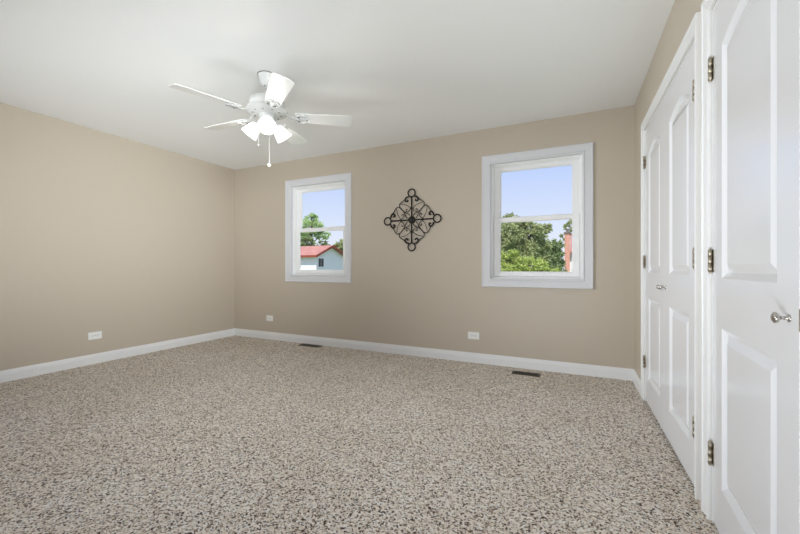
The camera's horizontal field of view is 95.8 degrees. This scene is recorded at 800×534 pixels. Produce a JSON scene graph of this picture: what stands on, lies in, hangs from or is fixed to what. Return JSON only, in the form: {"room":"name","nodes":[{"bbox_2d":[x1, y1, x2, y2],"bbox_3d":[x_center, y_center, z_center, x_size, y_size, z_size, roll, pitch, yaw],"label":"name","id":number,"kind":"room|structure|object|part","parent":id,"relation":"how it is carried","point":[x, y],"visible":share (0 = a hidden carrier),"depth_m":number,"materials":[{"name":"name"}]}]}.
{"room":"empty bedroom","nodes":[
{"label":"empty bedroom","id":0,"kind":"room"},
{"bbox_2d":[0,102,234,370],"bbox_3d":[-3.525,-0.213,3.235,0.160,2.440,5.052,0,0,25],"label":"wall","id":1,"kind":"structure","parent":0,"point":[132,242],"depth_m":3.81,"materials":[{"name":"beige paint"}]},
{"bbox_2d":[88,331,101,339],"bbox_3d":[-3.178,0.715,3.769,0.009,0.076,0.120,0,0,25],"label":"wall outlet","id":2,"kind":"object","parent":1,"relation":"attached to","point":[92,335],"visible":1,"depth_m":3.76,"materials":[{"name":"white plastic"}]},
{"bbox_2d":[0,328,234,382],"bbox_3d":[-3.445,0.956,3.197,0.016,0.102,4.732,0,0,25],"label":"baseboard","id":3,"kind":"structure","parent":1,"relation":"attached to","point":[54,366],"depth_m":3.82,"materials":[{"name":"white paint"}]},
{"bbox_2d":[0,0,674,169],"bbox_3d":[-1.195,-1.494,2.132,5.315,0.120,5.052,0,0,25],"label":"ceiling","id":4,"kind":"structure","parent":0,"point":[403,71],"depth_m":2.57,"materials":[{"name":"white paint"}]},
{"bbox_2d":[169,71,351,166],"bbox_3d":[-0.973,-1.093,2.666,1.220,0.682,1.163,0,0,-29],"label":"ceiling fan","id":5,"kind":"object","parent":4,"relation":"hanging from","point":[269,107],"visible":1,"depth_m":2.66,"materials":[{"name":"white metal"}]},
{"bbox_3d":[-1.280,-1.133,2.404,0.144,0.006,0.424,16,11,42],"label":"blade","id":6,"kind":"part","parent":5,"relation":"part of","materials":[{"name":"white wood"}]},
{"bbox_3d":[-1.370,-1.133,2.883,0.424,0.006,0.144,0,12,25],"label":"blade","id":7,"kind":"part","parent":5,"relation":"part of","materials":[{"name":"white wood"}]},
{"bbox_3d":[-1.124,-1.023,2.722,0.137,0.137,0.126,0,0,25],"label":"lamp shade","id":8,"kind":"part","parent":5,"relation":"part of","materials":[{"name":"white glass"}]},
{"bbox_3d":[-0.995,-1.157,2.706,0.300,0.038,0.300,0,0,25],"label":"motor","id":9,"kind":"part","parent":5,"relation":"part of","materials":[{"name":"white metal"}]},
{"bbox_3d":[-0.949,-1.023,2.579,0.133,0.137,0.132,0,0,25],"label":"lamp shade","id":10,"kind":"part","parent":5,"relation":"part of","materials":[{"name":"white glass"}]},
{"bbox_3d":[-0.956,-1.040,2.600,0.065,0.074,0.064,0,0,25],"label":"bulb","id":11,"kind":"part","parent":5,"relation":"part of","materials":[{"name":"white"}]},
{"bbox_3d":[-0.796,-1.133,2.342,0.144,0.006,0.424,14,-7,-28],"label":"blade","id":12,"kind":"part","parent":5,"relation":"part of","materials":[{"name":"white wood"}]},
{"bbox_3d":[-0.908,-1.023,2.802,0.126,0.137,0.137,0,0,25],"label":"lamp shade","id":13,"kind":"part","parent":5,"relation":"part of","materials":[{"name":"white glass"}]},
{"bbox_3d":[-0.942,-1.133,3.117,0.144,0.006,0.424,-12,-2,7],"label":"blade","id":14,"kind":"part","parent":5,"relation":"part of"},
{"bbox_3d":[-0.587,-1.133,2.783,0.424,0.006,0.144,0,-12,-11],"label":"blade","id":15,"kind":"part","parent":5,"relation":"part of","materials":[{"name":"white wood"}]},
{"bbox_2d":[0,335,718,533],"bbox_3d":[-1.195,1.067,2.132,5.315,0.120,5.052,0,0,25],"label":"floor","id":16,"kind":"structure","parent":0,"point":[234,434],"depth_m":1.99,"materials":[{"name":"carpet"}]},
{"bbox_2d":[299,343,321,347],"bbox_3d":[-1.146,1.003,4.625,0.320,0.007,0.110,0,0,25],"label":"floor vent","id":17,"kind":"object","parent":16,"relation":"in","point":[303,344],"visible":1,"depth_m":4.61,"materials":[{"name":"brown metal"}]},
{"bbox_2d":[511,371,540,376],"bbox_3d":[1.185,1.003,3.402,0.255,0.007,0.105,0,0,25],"label":"floor vent","id":18,"kind":"object","parent":16,"relation":"in","point":[513,372],"visible":1,"depth_m":3.40,"materials":[{"name":"brown metal"}]},
{"bbox_2d":[235,105,633,368],"bbox_3d":[-0.149,-0.213,4.343,4.995,2.440,0.160,0,0,25],"label":"wall","id":19,"kind":"structure","parent":0,"point":[431,295],"depth_m":3.98,"materials":[{"name":"beige paint"}]},
{"bbox_2d":[266,315,272,320],"bbox_3d":[-1.819,0.715,5.040,0.120,0.076,0.009,0,0,25],"label":"wall outlet","id":20,"kind":"object","parent":19,"relation":"attached to","point":[268,318],"visible":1,"depth_m":5.04,"materials":[{"name":"white plastic"}]},
{"bbox_2d":[285,172,351,282],"bbox_3d":[-1.048,-0.484,4.746,1.052,1.362,0.161,0,0,25],"label":"window","id":21,"kind":"structure","parent":19,"relation":"in","point":[294,189],"depth_m":4.78,"materials":[{"name":"white paint"}]},
{"bbox_3d":[-1.038,-0.484,4.769,0.884,1.194,0.110,0,0,25],"label":"frame","id":22,"kind":"part","parent":21,"relation":"part of","materials":[{"name":"white plastic"}]},
{"bbox_3d":[-1.040,-0.215,4.763,0.830,0.601,0.030,0,0,25],"label":"sash","id":23,"kind":"part","parent":21,"relation":"part of","materials":[{"name":"white plastic"}]},
{"bbox_3d":[-1.023,-0.766,4.800,0.830,0.576,0.030,0,0,25],"label":"sash","id":24,"kind":"part","parent":21,"relation":"part of","materials":[{"name":"white plastic"}]},
{"bbox_2d":[384,188,441,250],"bbox_3d":[0.131,-0.534,4.104,0.715,0.715,0.024,0,0,25],"label":"wall medallion","id":25,"kind":"object","parent":19,"relation":"attached to","point":[411,220],"visible":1,"depth_m":4.10,"materials":[{"name":"black metal"}]},
{"bbox_2d":[235,328,633,380],"bbox_3d":[-0.186,0.956,4.263,4.995,0.102,0.016,0,0,25],"label":"baseboard","id":26,"kind":"structure","parent":19,"relation":"attached to","point":[508,361],"depth_m":3.88,"materials":[{"name":"white paint"}]},
{"bbox_2d":[468,332,478,339],"bbox_3d":[0.775,0.724,3.812,0.120,0.076,0.009,0,0,25],"label":"wall outlet","id":27,"kind":"object","parent":19,"relation":"attached to","point":[471,335],"visible":1,"depth_m":3.81,"materials":[{"name":"white plastic"}]},
{"bbox_2d":[482,142,592,288],"bbox_3d":[1.347,-0.472,3.612,1.026,1.354,0.161,0,0,25],"label":"window","id":28,"kind":"structure","parent":19,"relation":"in","point":[580,156],"depth_m":3.55,"materials":[{"name":"white paint"}]},
{"bbox_3d":[1.358,-0.472,3.635,0.858,1.186,0.110,0,0,25],"label":"frame","id":29,"kind":"part","parent":28,"relation":"part of","materials":[{"name":"white plastic"}]},
{"bbox_3d":[1.372,-0.754,3.666,0.804,0.568,0.030,0,0,25],"label":"sash","id":30,"kind":"part","parent":28,"relation":"part of","materials":[{"name":"white plastic"}]},
{"bbox_3d":[1.355,-0.207,3.630,0.804,0.601,0.030,0,0,25],"label":"sash","id":31,"kind":"part","parent":28,"relation":"part of","materials":[{"name":"white plastic"}]},
{"bbox_2d":[634,0,716,378],"bbox_3d":[1.135,-0.213,1.029,0.160,2.440,5.052,0,0,25],"label":"wall","id":32,"kind":"structure","parent":0,"point":[682,13],"depth_m":2.83,"materials":[{"name":"beige paint"}]},
{"bbox_2d":[632,370,640,395],"bbox_3d":[1.972,0.956,3.005,0.016,0.102,0.444,0,0,25],"label":"baseboard","id":33,"kind":"structure","parent":32,"relation":"attached to","point":[636,380],"depth_m":2.99,"materials":[{"name":"white paint"}]},
{"bbox_2d":[643,99,663,430],"bbox_3d":[1.714,-0.011,2.442,0.068,2.008,0.621,0,0,25],"label":"door","id":34,"kind":"structure","parent":32,"relation":"in","point":[653,160],"depth_m":2.40,"materials":[{"name":"white paint"}]},
{"bbox_2d":[641,12,700,499],"bbox_3d":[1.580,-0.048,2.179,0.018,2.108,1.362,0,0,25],"label":"trim","id":35,"kind":"structure","parent":32,"relation":"attached to","point":[693,33],"depth_m":1.57,"materials":[{"name":"white paint"}]},
{"bbox_2d":[659,44,693,484],"bbox_3d":[1.448,-0.011,1.879,0.068,2.008,0.621,0,0,25],"label":"door","id":36,"kind":"structure","parent":32,"relation":"in","point":[678,287],"depth_m":1.86,"materials":[{"name":"white paint"}]},
{"bbox_2d":[701,0,716,519],"bbox_3d":[1.073,-0.042,1.108,0.018,2.096,0.870,0,0,25],"label":"trim","id":37,"kind":"structure","parent":32,"relation":"attached to","point":[707,5],"depth_m":1.47,"materials":[{"name":"white paint"}]},
{"bbox_2d":[712,0,717,522],"bbox_3d":[1.126,-0.004,1.083,0.100,2.022,0.722,0,0,25],"label":"trim","id":38,"kind":"structure","parent":32,"relation":"attached to","point":[717,0],"depth_m":1.43,"materials":[{"name":"white paint"}]},
{"bbox_2d":[708,0,799,533],"bbox_3d":[1.065,-0.005,1.117,0.067,1.996,0.710,0,0,29],"label":"door","id":39,"kind":"structure","parent":32,"relation":"in","point":[754,67],"depth_m":1.04,"materials":[{"name":"white paint"}]},
{"bbox_3d":[0.902,0.120,0.857,0.031,0.027,0.027,0,0,29],"label":"knob","id":40,"kind":"part","parent":39,"relation":"part of","materials":[{"name":"silver metal"}]},
{"label":"outside","id":41,"kind":"structure","parent":0,"visible":0},
{"bbox_3d":[16.756,4.256,93.833,230.000,0.500,176.038,0,0,25],"label":"ground","id":42,"kind":"structure","parent":41,"visible":0},
{"bbox_2d":[301,235,329,245],"bbox_3d":[-14.959,-0.657,60.293,7.763,9.336,6.140,0,0,25],"label":"leafy tree","id":43,"kind":"object","parent":42,"relation":"on","point":[308,239],"visible":0.21,"depth_m":59.52,"materials":[{"name":"green plant"}]},
{"bbox_2d":[301,213,331,244],"bbox_3d":[-17.096,-3.051,66.510,8.645,14.122,5.814,0,0,14],"label":"leafy tree","id":44,"kind":"object","parent":42,"relation":"on","point":[310,223],"visible":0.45,"depth_m":65.86,"materials":[{"name":"green plant"}]},
{"bbox_2d":[301,245,342,269],"bbox_3d":[-16.190,0.536,52.345,16.960,6.940,6.450,0,0,30],"label":"house","id":45,"kind":"structure","parent":42,"relation":"on","point":[326,257],"depth_m":47.59,"materials":[{"name":"white"}]},
{"bbox_3d":[-10.184,-0.574,46.678,0.030,1.040,0.920,0,0,30],"label":"pane","id":46,"kind":"part","parent":45,"relation":"part of","materials":[{"name":"grey glass"}]},
{"bbox_2d":[333,238,342,251],"bbox_3d":[-10.627,-0.658,63.973,5.768,9.339,3.668,0,0,8],"label":"leafy tree","id":47,"kind":"object","parent":42,"relation":"on","point":[338,245],"visible":0.23,"depth_m":63.13,"materials":[{"name":"green plant"}]},
{"bbox_2d":[501,211,552,266],"bbox_3d":[6.067,0.603,18.314,3.864,6.816,2.086,0,0,-12],"label":"leafy tree","id":48,"kind":"object","parent":42,"relation":"on","point":[517,235],"visible":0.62,"depth_m":17.91,"materials":[{"name":"green plant"}]},
{"bbox_2d":[501,248,560,271],"bbox_3d":[4.496,1.675,13.149,2.866,4.669,1.472,0,0,-28],"label":"leafy tree","id":49,"kind":"object","parent":42,"relation":"on","point":[513,262],"visible":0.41,"depth_m":12.84,"materials":[{"name":"green plant"}]},
{"bbox_2d":[533,239,567,271],"bbox_3d":[9.624,1.055,22.976,2.101,5.912,1.860,0,0,-6],"label":"leafy tree","id":50,"kind":"object","parent":42,"relation":"on","point":[556,256],"visible":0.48,"depth_m":22.63,"materials":[{"name":"green plant"}]},
{"bbox_2d":[559,219,571,242],"bbox_3d":[21.557,-1.369,43.873,3.974,10.756,2.760,0,0,-14],"label":"leafy tree","id":51,"kind":"object","parent":42,"relation":"on","point":[565,226],"visible":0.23,"depth_m":44.00,"materials":[{"name":"green plant"}]},
{"bbox_2d":[564,229,571,271],"bbox_3d":[22.354,0.249,34.065,12.360,7.515,8.460,0,0,26],"label":"house","id":52,"kind":"structure","parent":42,"relation":"on","point":[568,248],"depth_m":32.93,"materials":[{"name":"red brick"}]}
]}

